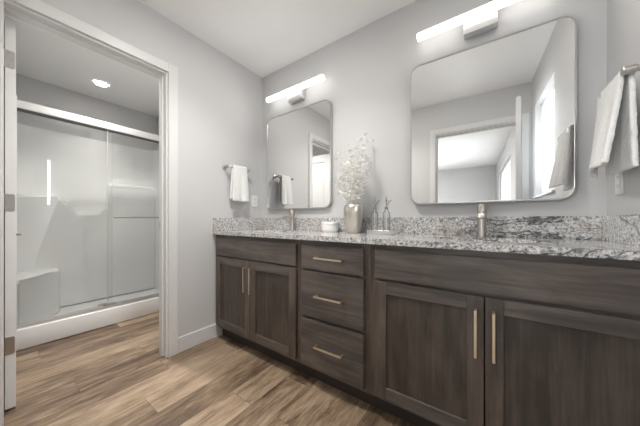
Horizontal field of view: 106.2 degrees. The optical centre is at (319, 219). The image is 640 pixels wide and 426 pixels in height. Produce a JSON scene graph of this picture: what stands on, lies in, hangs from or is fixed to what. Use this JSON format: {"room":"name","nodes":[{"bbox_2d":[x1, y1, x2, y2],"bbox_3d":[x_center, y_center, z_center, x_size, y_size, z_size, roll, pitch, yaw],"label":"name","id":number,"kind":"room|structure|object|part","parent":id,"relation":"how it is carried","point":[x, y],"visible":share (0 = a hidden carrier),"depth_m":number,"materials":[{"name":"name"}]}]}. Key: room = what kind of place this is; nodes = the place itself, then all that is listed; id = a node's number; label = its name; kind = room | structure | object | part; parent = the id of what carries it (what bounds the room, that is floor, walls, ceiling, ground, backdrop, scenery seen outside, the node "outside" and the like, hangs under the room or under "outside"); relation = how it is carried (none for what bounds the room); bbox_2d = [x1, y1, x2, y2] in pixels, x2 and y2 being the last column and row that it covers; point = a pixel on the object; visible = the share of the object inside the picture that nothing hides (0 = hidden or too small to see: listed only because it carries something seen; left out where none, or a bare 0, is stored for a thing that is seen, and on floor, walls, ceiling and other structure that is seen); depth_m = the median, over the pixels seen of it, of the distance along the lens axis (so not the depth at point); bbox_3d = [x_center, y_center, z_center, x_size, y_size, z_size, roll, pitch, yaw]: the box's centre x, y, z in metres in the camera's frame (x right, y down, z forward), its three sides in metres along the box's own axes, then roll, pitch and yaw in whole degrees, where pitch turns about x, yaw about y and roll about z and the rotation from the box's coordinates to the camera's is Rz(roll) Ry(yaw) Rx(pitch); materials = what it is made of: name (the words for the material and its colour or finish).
{"room":"bathroom","nodes":[
{"label":"bathroom","id":0,"kind":"room"},
{"bbox_2d":[16,73,156,149],"bbox_3d":[-2.823,-0.240,3.020,0.120,2.545,1.800,0,0,35],"label":"wall","id":1,"kind":"structure","parent":0,"point":[28,89],"depth_m":2.87,"materials":[{"name":"paint"}]},
{"bbox_2d":[40,0,261,336],"bbox_3d":[-1.183,-0.240,1.859,0.120,2.545,1.800,0,0,35],"label":"wall","id":2,"kind":"structure","parent":0,"point":[220,99],"depth_m":2.00,"materials":[{"name":"paint"}]},
{"bbox_2d":[4,17,21,409],"bbox_3d":[-1.970,-0.035,1.508,0.740,2.111,0.151,0,0,35],"label":"door","id":3,"kind":"structure","parent":2,"relation":"in","point":[10,234],"depth_m":1.30,"materials":[{"name":"paint"}]},
{"bbox_2d":[0,0,177,425],"bbox_3d":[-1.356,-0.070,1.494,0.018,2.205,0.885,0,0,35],"label":"trim","id":4,"kind":"structure","parent":2,"relation":"attached to","point":[37,6],"depth_m":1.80,"materials":[{"name":"paint"}]},
{"bbox_2d":[178,323,222,352],"bbox_3d":[-1.261,0.972,1.631,0.014,0.120,1.338,0,0,35],"label":"baseboard","id":5,"kind":"structure","parent":2,"relation":"attached to","point":[185,342],"depth_m":1.98,"materials":[{"name":"paint"}]},
{"bbox_2d":[222,164,250,171],"bbox_3d":[-0.776,-0.483,2.254,0.086,0.046,0.266,0,0,35],"label":"towel rail","id":6,"kind":"object","parent":2,"relation":"attached to","point":[224,166],"visible":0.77,"depth_m":2.17,"materials":[{"name":"silver metal"}]},
{"bbox_3d":[-0.839,-0.483,2.164,0.086,0.046,0.046,0,0,35],"label":"post","id":7,"kind":"part","parent":6,"relation":"part of","materials":[{"name":"silver metal"}]},
{"bbox_2d":[230,165,248,201],"bbox_3d":[-0.746,-0.339,2.239,0.071,0.334,0.181,0,0,35],"label":"hand towel","id":8,"kind":"object","parent":6,"relation":"hanging from","point":[239,191],"visible":1,"depth_m":2.21,"materials":[{"name":"white fabric"}]},
{"bbox_2d":[252,195,256,206],"bbox_3d":[-0.671,-0.193,2.470,0.008,0.118,0.072,0,0,35],"label":"wall outlet","id":9,"kind":"object","parent":2,"relation":"attached to","point":[254,198],"visible":1,"depth_m":2.46,"materials":[{"name":"white plastic"}]},
{"bbox_2d":[157,116,158,149],"bbox_3d":[-1.552,-0.240,3.076,1.890,2.545,0.240,0,0,35],"label":"wall","id":10,"kind":"structure","parent":0,"point":[158,116],"depth_m":3.50,"materials":[{"name":"paint"}]},
{"bbox_2d":[4,312,414,425],"bbox_3d":[-0.959,1.057,1.701,4.687,0.050,2.040,0,0,35],"label":"floor","id":11,"kind":"structure","parent":0,"point":[116,374],"depth_m":1.48,"materials":[{"name":"wood"}]},
{"bbox_2d":[16,95,158,350],"bbox_3d":[-2.423,0.027,2.649,0.958,2.010,1.458,0,0,35],"label":"shower stall","id":12,"kind":"object","parent":11,"relation":"on","point":[61,178],"visible":0.84,"depth_m":2.72,"materials":[{"name":"white"}]},
{"bbox_3d":[-2.757,0.742,2.339,0.645,0.440,0.365,0,0,35],"label":"corner seat","id":13,"kind":"part","parent":12,"relation":"part of","materials":[{"name":"white"}]},
{"bbox_3d":[-2.716,0.252,2.894,0.130,1.420,1.278,0,0,35],"label":"ledge panel","id":14,"kind":"part","parent":12,"relation":"part of","materials":[{"name":"white plastic"}]},
{"bbox_2d":[17,99,158,328],"bbox_3d":[-2.057,-0.044,2.390,0.108,1.817,1.458,0,0,35],"label":"shower enclosure","id":15,"kind":"object","parent":12,"relation":"on","point":[22,106],"visible":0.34,"depth_m":2.25,"materials":[{"name":"silver metal"}]},
{"bbox_3d":[-2.071,-0.919,2.400,0.075,0.067,1.458,0,0,35],"label":"header rail","id":16,"kind":"part","parent":15,"relation":"part of","materials":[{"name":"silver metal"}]},
{"bbox_2d":[216,235,305,373],"bbox_3d":[-0.386,0.579,2.037,0.969,0.907,0.587,0,0,35],"label":"vanity cabinet","id":17,"kind":"object","parent":11,"relation":"on","point":[258,279],"visible":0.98,"depth_m":1.76,"materials":[{"name":"brown wood"}]},
{"bbox_3d":[-0.713,0.344,1.965,0.334,0.060,0.021,0,0,35],"label":"rail","id":18,"kind":"part","parent":17,"relation":"part of","materials":[{"name":"brown wood"}]},
{"bbox_3d":[-0.713,0.879,1.965,0.334,0.060,0.021,0,0,35],"label":"rail","id":19,"kind":"part","parent":17,"relation":"part of","materials":[{"name":"brown wood"}]},
{"bbox_3d":[-0.711,0.612,1.968,0.342,0.483,0.009,0,0,35],"label":"door","id":20,"kind":"part","parent":17,"relation":"part of","materials":[{"name":"brown wood"}]},
{"bbox_3d":[-0.575,0.457,1.832,0.010,0.192,0.035,0,0,35],"label":"handle","id":21,"kind":"part","parent":17,"relation":"part of","materials":[{"name":"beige metal"}]},
{"bbox_3d":[-0.518,0.457,1.792,0.010,0.192,0.035,0,0,35],"label":"handle","id":22,"kind":"part","parent":17,"relation":"part of","materials":[{"name":"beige metal"}]},
{"bbox_3d":[-0.512,0.147,1.849,0.882,0.045,0.020,0,0,35],"label":"frame rail","id":23,"kind":"part","parent":17,"relation":"part of","materials":[{"name":"brown wood"}]},
{"bbox_3d":[-0.512,0.304,1.849,0.882,0.045,0.020,0,0,35],"label":"frame rail","id":24,"kind":"part","parent":17,"relation":"part of","materials":[{"name":"brown wood"}]},
{"bbox_3d":[-0.512,0.912,1.849,0.882,0.040,0.020,0,0,35],"label":"frame rail","id":25,"kind":"part","parent":17,"relation":"part of","materials":[{"name":"brown wood"}]},
{"bbox_3d":[-0.338,0.344,1.700,0.334,0.060,0.021,0,0,35],"label":"rail","id":26,"kind":"part","parent":17,"relation":"part of","materials":[{"name":"brown wood"}]},
{"bbox_3d":[-0.338,0.879,1.700,0.334,0.060,0.021,0,0,35],"label":"rail","id":27,"kind":"part","parent":17,"relation":"part of","materials":[{"name":"brown wood"}]},
{"bbox_3d":[-0.336,0.612,1.703,0.342,0.483,0.009,0,0,35],"label":"door","id":28,"kind":"part","parent":17,"relation":"part of","materials":[{"name":"brown wood"}]},
{"bbox_2d":[301,240,374,405],"bbox_3d":[0.208,0.579,1.616,0.485,0.907,0.587,0,0,35],"label":"vanity cabinet","id":29,"kind":"object","parent":11,"relation":"on","point":[335,276],"visible":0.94,"depth_m":1.38,"materials":[{"name":"brown wood"}]},
{"bbox_3d":[0.046,0.229,1.393,0.192,0.010,0.035,0,0,35],"label":"handle","id":30,"kind":"part","parent":29,"relation":"part of","materials":[{"name":"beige metal"}]},
{"bbox_3d":[0.046,0.460,1.393,0.192,0.010,0.035,0,0,35],"label":"handle","id":31,"kind":"part","parent":29,"relation":"part of","materials":[{"name":"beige metal"}]},
{"bbox_3d":[0.046,0.762,1.393,0.192,0.010,0.035,0,0,35],"label":"handle","id":32,"kind":"part","parent":29,"relation":"part of","materials":[{"name":"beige metal"}]},
{"bbox_3d":[0.062,0.229,1.416,0.430,0.150,0.021,0,0,35],"label":"drawer","id":33,"kind":"part","parent":29,"relation":"part of","materials":[{"name":"brown wood"}]},
{"bbox_3d":[0.062,0.460,1.416,0.430,0.281,0.021,0,0,35],"label":"drawer","id":34,"kind":"part","parent":29,"relation":"part of","materials":[{"name":"brown wood"}]},
{"bbox_3d":[0.062,0.762,1.416,0.430,0.294,0.021,0,0,35],"label":"drawer","id":35,"kind":"part","parent":29,"relation":"part of","materials":[{"name":"brown wood"}]},
{"bbox_3d":[0.073,0.147,1.434,0.400,0.045,0.020,0,0,35],"label":"frame rail","id":36,"kind":"part","parent":29,"relation":"part of","materials":[{"name":"brown wood"}]},
{"bbox_3d":[0.073,0.309,1.434,0.400,0.035,0.020,0,0,35],"label":"frame rail","id":37,"kind":"part","parent":29,"relation":"part of","materials":[{"name":"brown wood"}]},
{"bbox_3d":[0.073,0.607,1.434,0.400,0.040,0.020,0,0,35],"label":"frame rail","id":38,"kind":"part","parent":29,"relation":"part of","materials":[{"name":"brown wood"}]},
{"bbox_3d":[0.073,0.912,1.434,0.400,0.040,0.020,0,0,35],"label":"frame rail","id":39,"kind":"part","parent":29,"relation":"part of","materials":[{"name":"brown wood"}]},
{"bbox_2d":[371,244,639,425],"bbox_3d":[0.805,0.579,1.194,0.976,0.907,0.587,0,0,35],"label":"vanity cabinet","id":40,"kind":"object","parent":11,"relation":"on","point":[459,337],"visible":0.98,"depth_m":0.94,"materials":[{"name":"brown wood"}]},
{"bbox_3d":[0.682,0.912,1.003,0.897,0.040,0.020,0,0,35],"label":"frame rail","id":41,"kind":"part","parent":40,"relation":"part of","materials":[{"name":"brown wood"}]},
{"bbox_2d":[212,214,639,260],"bbox_3d":[0.217,0.052,1.623,2.433,0.145,0.563,0,0,35],"label":"countertop","id":42,"kind":"structure","parent":40,"relation":"on","point":[613,236],"depth_m":1.28,"materials":[{"name":"stone"}]},
{"bbox_2d":[281,210,295,230],"bbox_3d":[-0.278,0.003,2.164,0.054,0.187,0.187,0,0,35],"label":"faucet","id":43,"kind":"object","parent":42,"relation":"on","point":[291,212],"visible":1,"depth_m":2.17,"materials":[{"name":"silver metal"}]},
{"bbox_3d":[-0.247,-0.063,2.208,0.047,0.056,0.078,0,0,35],"label":"lever","id":44,"kind":"part","parent":43,"relation":"part of","materials":[{"name":"silver metal"}]},
{"bbox_2d":[321,222,338,231],"bbox_3d":[0.081,0.056,1.939,0.138,0.081,0.138,0,0,35],"label":"ceramic jar","id":45,"kind":"object","parent":42,"relation":"on","point":[326,226],"visible":0.97,"depth_m":1.88,"materials":[{"name":"white ceramic"}]},
{"bbox_3d":[0.081,0.027,1.939,0.138,0.024,0.138,0,0,35],"label":"lid","id":46,"kind":"part","parent":45,"relation":"part of","materials":[{"name":"white ceramic"}]},
{"bbox_2d":[344,203,363,232],"bbox_3d":[0.251,-0.013,1.793,0.150,0.219,0.150,0,0,35],"label":"vase","id":47,"kind":"object","parent":42,"relation":"on","point":[353,212],"visible":1,"depth_m":1.74,"materials":[{"name":"beige ceramic"}]},
{"bbox_2d":[331,174,351,202],"bbox_3d":[0.171,-0.147,1.847,0.175,0.446,0.104,0,0,35],"label":"leafy branch","id":48,"kind":"object","parent":47,"relation":"in","point":[338,174],"visible":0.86,"depth_m":1.83,"materials":[{"name":"beige plant"}]},
{"bbox_2d":[336,152,351,201],"bbox_3d":[0.179,-0.227,1.811,0.128,0.606,0.081,0,0,4],"label":"leafy branch","id":49,"kind":"object","parent":47,"relation":"in","point":[340,173],"visible":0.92,"depth_m":1.81,"materials":[{"name":"beige plant"}]},
{"bbox_2d":[339,162,348,199],"bbox_3d":[0.204,-0.187,1.849,0.093,0.527,0.127,0,0,-25],"label":"leafy branch","id":50,"kind":"object","parent":47,"relation":"in","point":[341,162],"visible":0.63,"depth_m":1.86,"materials":[{"name":"beige plant"}]},
{"bbox_2d":[344,160,355,198],"bbox_3d":[0.241,-0.198,1.859,0.105,0.549,0.125,0,0,20],"label":"leafy branch","id":51,"kind":"object","parent":47,"relation":"in","point":[350,160],"visible":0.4,"depth_m":1.85,"materials":[{"name":"beige plant"}]},
{"bbox_2d":[345,161,358,199],"bbox_3d":[0.240,-0.188,1.795,0.103,0.528,0.093,0,0,35],"label":"leafy branch","id":52,"kind":"object","parent":47,"relation":"in","point":[349,161],"visible":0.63,"depth_m":1.79,"materials":[{"name":"beige plant"}]},
{"bbox_2d":[346,142,358,197],"bbox_3d":[0.239,-0.261,1.827,0.101,0.674,0.081,0,0,-31],"label":"leafy branch","id":53,"kind":"object","parent":47,"relation":"in","point":[350,142],"visible":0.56,"depth_m":1.82,"materials":[{"name":"beige plant"}]},
{"bbox_2d":[346,159,359,202],"bbox_3d":[0.243,-0.179,1.745,0.105,0.510,0.112,0,0,18],"label":"leafy branch","id":54,"kind":"object","parent":47,"relation":"in","point":[354,159],"visible":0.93,"depth_m":1.74,"materials":[{"name":"beige plant"}]},
{"bbox_2d":[348,147,357,199],"bbox_3d":[0.249,-0.231,1.776,0.101,0.615,0.085,0,0,-26],"label":"leafy branch","id":55,"kind":"object","parent":47,"relation":"in","point":[355,147],"visible":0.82,"depth_m":1.77,"materials":[{"name":"beige plant"}]},
{"bbox_2d":[352,148,365,199],"bbox_3d":[0.282,-0.221,1.740,0.113,0.593,0.090,0,0,8],"label":"leafy branch","id":56,"kind":"object","parent":47,"relation":"in","point":[361,154],"visible":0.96,"depth_m":1.74,"materials":[{"name":"beige plant"}]},
{"bbox_2d":[354,137,364,202],"bbox_3d":[0.286,-0.264,1.791,0.092,0.679,0.096,0,0,1],"label":"leafy branch","id":57,"kind":"object","parent":47,"relation":"in","point":[359,160],"visible":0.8,"depth_m":1.78,"materials":[{"name":"beige plant"}]},
{"bbox_2d":[351,158,372,202],"bbox_3d":[0.303,-0.182,1.755,0.158,0.516,0.096,0,0,35],"label":"leafy branch","id":58,"kind":"object","parent":47,"relation":"in","point":[369,160],"visible":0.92,"depth_m":1.74,"materials":[{"name":"beige plant"}]},
{"bbox_2d":[357,133,373,201],"bbox_3d":[0.323,-0.284,1.790,0.111,0.720,0.103,0,0,-29],"label":"leafy branch","id":59,"kind":"object","parent":47,"relation":"in","point":[365,156],"visible":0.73,"depth_m":1.77,"materials":[{"name":"beige plant"}]},
{"bbox_2d":[367,230,395,234],"bbox_3d":[0.418,0.084,1.645,0.210,0.024,0.123,0,0,35],"label":"tray","id":60,"kind":"object","parent":42,"relation":"on","point":[385,232],"visible":0.97,"depth_m":1.59,"materials":[{"name":"white ceramic"}]},
{"bbox_2d":[371,197,379,230],"bbox_3d":[0.388,-0.037,1.666,0.068,0.250,0.049,0,0,35],"label":"glass dispenser","id":61,"kind":"object","parent":60,"relation":"on","point":[374,207],"visible":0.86,"depth_m":1.67,"materials":[{"name":"white"}]},
{"bbox_3d":[0.380,0.008,1.671,0.049,0.159,0.049,0,0,35],"label":"bottle glass","id":62,"kind":"part","parent":61,"relation":"part of","materials":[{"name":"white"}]},
{"bbox_2d":[383,196,391,230],"bbox_3d":[0.456,-0.037,1.618,0.068,0.250,0.049,0,0,35],"label":"glass dispenser","id":63,"kind":"object","parent":60,"relation":"on","point":[385,207],"visible":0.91,"depth_m":1.61,"materials":[{"name":"white"}]},
{"bbox_3d":[0.448,0.008,1.623,0.049,0.159,0.049,0,0,35],"label":"bottle glass","id":64,"kind":"part","parent":63,"relation":"part of","materials":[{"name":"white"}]},
{"bbox_2d":[476,204,487,236],"bbox_3d":[0.897,0.003,1.332,0.054,0.187,0.187,0,0,35],"label":"faucet","id":65,"kind":"object","parent":42,"relation":"on","point":[481,208],"visible":1,"depth_m":1.34,"materials":[{"name":"silver metal"}]},
{"bbox_3d":[0.876,-0.025,1.302,0.034,0.029,0.114,0,0,35],"label":"spout","id":66,"kind":"part","parent":65,"relation":"part of","materials":[{"name":"silver metal"}]},
{"bbox_3d":[0.929,-0.063,1.376,0.047,0.056,0.078,0,0,35],"label":"lever","id":67,"kind":"part","parent":65,"relation":"part of","materials":[{"name":"silver metal"}]},
{"bbox_3d":[0.480,0.344,1.120,0.348,0.060,0.021,0,0,35],"label":"rail","id":68,"kind":"part","parent":40,"relation":"part of","materials":[{"name":"brown wood"}]},
{"bbox_3d":[0.480,0.879,1.120,0.348,0.060,0.021,0,0,35],"label":"rail","id":69,"kind":"part","parent":40,"relation":"part of","materials":[{"name":"brown wood"}]},
{"bbox_3d":[0.483,0.612,1.123,0.356,0.483,0.009,0,0,35],"label":"door","id":70,"kind":"part","parent":40,"relation":"part of","materials":[{"name":"brown wood"}]},
{"bbox_3d":[0.633,0.460,0.978,0.010,0.192,0.035,0,0,35],"label":"handle","id":71,"kind":"part","parent":40,"relation":"part of","materials":[{"name":"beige metal"}]},
{"bbox_3d":[0.682,0.460,0.943,0.010,0.192,0.035,0,0,35],"label":"handle","id":72,"kind":"part","parent":40,"relation":"part of","materials":[{"name":"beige metal"}]},
{"bbox_3d":[0.682,0.147,1.003,0.897,0.045,0.020,0,0,35],"label":"frame rail","id":73,"kind":"part","parent":40,"relation":"part of","materials":[{"name":"brown wood"}]},
{"bbox_3d":[0.682,0.304,1.003,0.897,0.045,0.020,0,0,35],"label":"frame rail","id":74,"kind":"part","parent":40,"relation":"part of","materials":[{"name":"brown wood"}]},
{"bbox_3d":[0.868,0.612,0.850,0.354,0.483,0.009,0,0,35],"label":"door","id":75,"kind":"part","parent":40,"relation":"part of","materials":[{"name":"brown wood"}]},
{"bbox_3d":[0.866,0.344,0.847,0.346,0.060,0.021,0,0,35],"label":"rail","id":76,"kind":"part","parent":40,"relation":"part of","materials":[{"name":"brown wood"}]},
{"bbox_2d":[4,0,415,116],"bbox_3d":[-0.959,-1.553,1.701,4.687,0.080,2.040,0,0,35],"label":"ceiling","id":77,"kind":"structure","parent":0,"point":[264,37],"depth_m":2.01,"materials":[{"name":"paint"}]},
{"bbox_2d":[92,80,108,87],"bbox_3d":[-2.428,-1.508,2.663,0.139,0.008,0.139,0,0,35],"label":"recessed light","id":78,"kind":"object","parent":77,"relation":"in","point":[96,82],"visible":1,"depth_m":2.65,"materials":[{"name":"white plastic"}]},
{"bbox_2d":[262,0,606,217],"bbox_3d":[-0.405,-0.240,2.484,4.687,2.545,0.120,0,0,35],"label":"wall","id":79,"kind":"structure","parent":0,"point":[367,71],"depth_m":1.72,"materials":[{"name":"paint"}]},
{"bbox_2d":[266,74,324,103],"bbox_3d":[-0.233,-1.175,2.233,0.688,0.120,0.092,0,0,35],"label":"vanity light","id":80,"kind":"object","parent":79,"relation":"attached to","point":[296,93],"visible":1,"depth_m":2.20,"materials":[{"name":"white plastic"}]},
{"bbox_2d":[267,99,332,209],"bbox_3d":[-0.222,-0.568,2.258,0.783,0.932,0.031,0,0,35],"label":"wall mirror","id":81,"kind":"object","parent":79,"relation":"attached to","point":[300,140],"visible":1,"depth_m":2.21,"materials":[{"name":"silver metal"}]},
{"bbox_2d":[262,216,601,239],"bbox_3d":[0.374,0.038,1.845,2.393,0.116,0.020,0,0,35],"label":"backsplash","id":82,"kind":"structure","parent":79,"relation":"attached to","point":[554,227],"depth_m":1.44,"materials":[{"name":"stone"}]},
{"bbox_2d":[417,0,519,41],"bbox_3d":[0.937,-1.175,1.405,0.688,0.120,0.092,0,0,35],"label":"vanity light","id":83,"kind":"object","parent":79,"relation":"attached to","point":[482,19],"visible":1,"depth_m":1.41,"materials":[{"name":"white plastic"}]},
{"bbox_2d":[410,15,576,204],"bbox_3d":[0.948,-0.568,1.419,0.795,0.932,0.032,0,0,34],"label":"wall mirror","id":84,"kind":"object","parent":79,"relation":"attached to","point":[494,120],"visible":1,"depth_m":1.36,"materials":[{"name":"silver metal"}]},
{"bbox_2d":[607,0,639,215],"bbox_3d":[-0.453,-0.240,-1.537,0.120,2.545,6.740,0,0,35],"label":"wall","id":85,"kind":"structure","parent":0,"point":[623,16],"depth_m":0.99,"materials":[{"name":"paint"}]},
{"bbox_2d":[598,63,639,98],"bbox_3d":[1.136,-0.513,0.888,0.086,0.046,0.251,0,0,35],"label":"towel rail","id":86,"kind":"object","parent":85,"relation":"attached to","point":[630,69],"visible":0.43,"depth_m":0.81,"materials":[{"name":"silver metal"}]},
{"bbox_2d":[589,71,638,178],"bbox_3d":[1.117,-0.356,0.936,0.092,0.359,0.254,0,0,35],"label":"hand towel","id":87,"kind":"object","parent":86,"relation":"hanging from","point":[615,146],"visible":0.94,"depth_m":0.87,"materials":[{"name":"white fabric"}]},
{"bbox_3d":[1.077,-0.513,0.805,0.086,0.046,0.046,0,0,35],"label":"post","id":88,"kind":"part","parent":86,"relation":"part of","materials":[{"name":"silver metal"}]},
{"bbox_2d":[615,172,623,194],"bbox_3d":[1.288,-0.168,1.035,0.008,0.118,0.072,0,0,35],"label":"wall outlet","id":89,"kind":"object","parent":85,"relation":"attached to","point":[619,177],"visible":0.73,"depth_m":1.02,"materials":[{"name":"white plastic"}]},
{"bbox_2d":[616,173,619,188],"bbox_3d":[1.286,-0.168,1.037,0.002,0.068,0.034,0,0,35],"label":"socket","id":90,"kind":"object","parent":89,"relation":"attached to","point":[618,174],"depth_m":1.03,"materials":[{"name":"grey plastic"}]}
]}

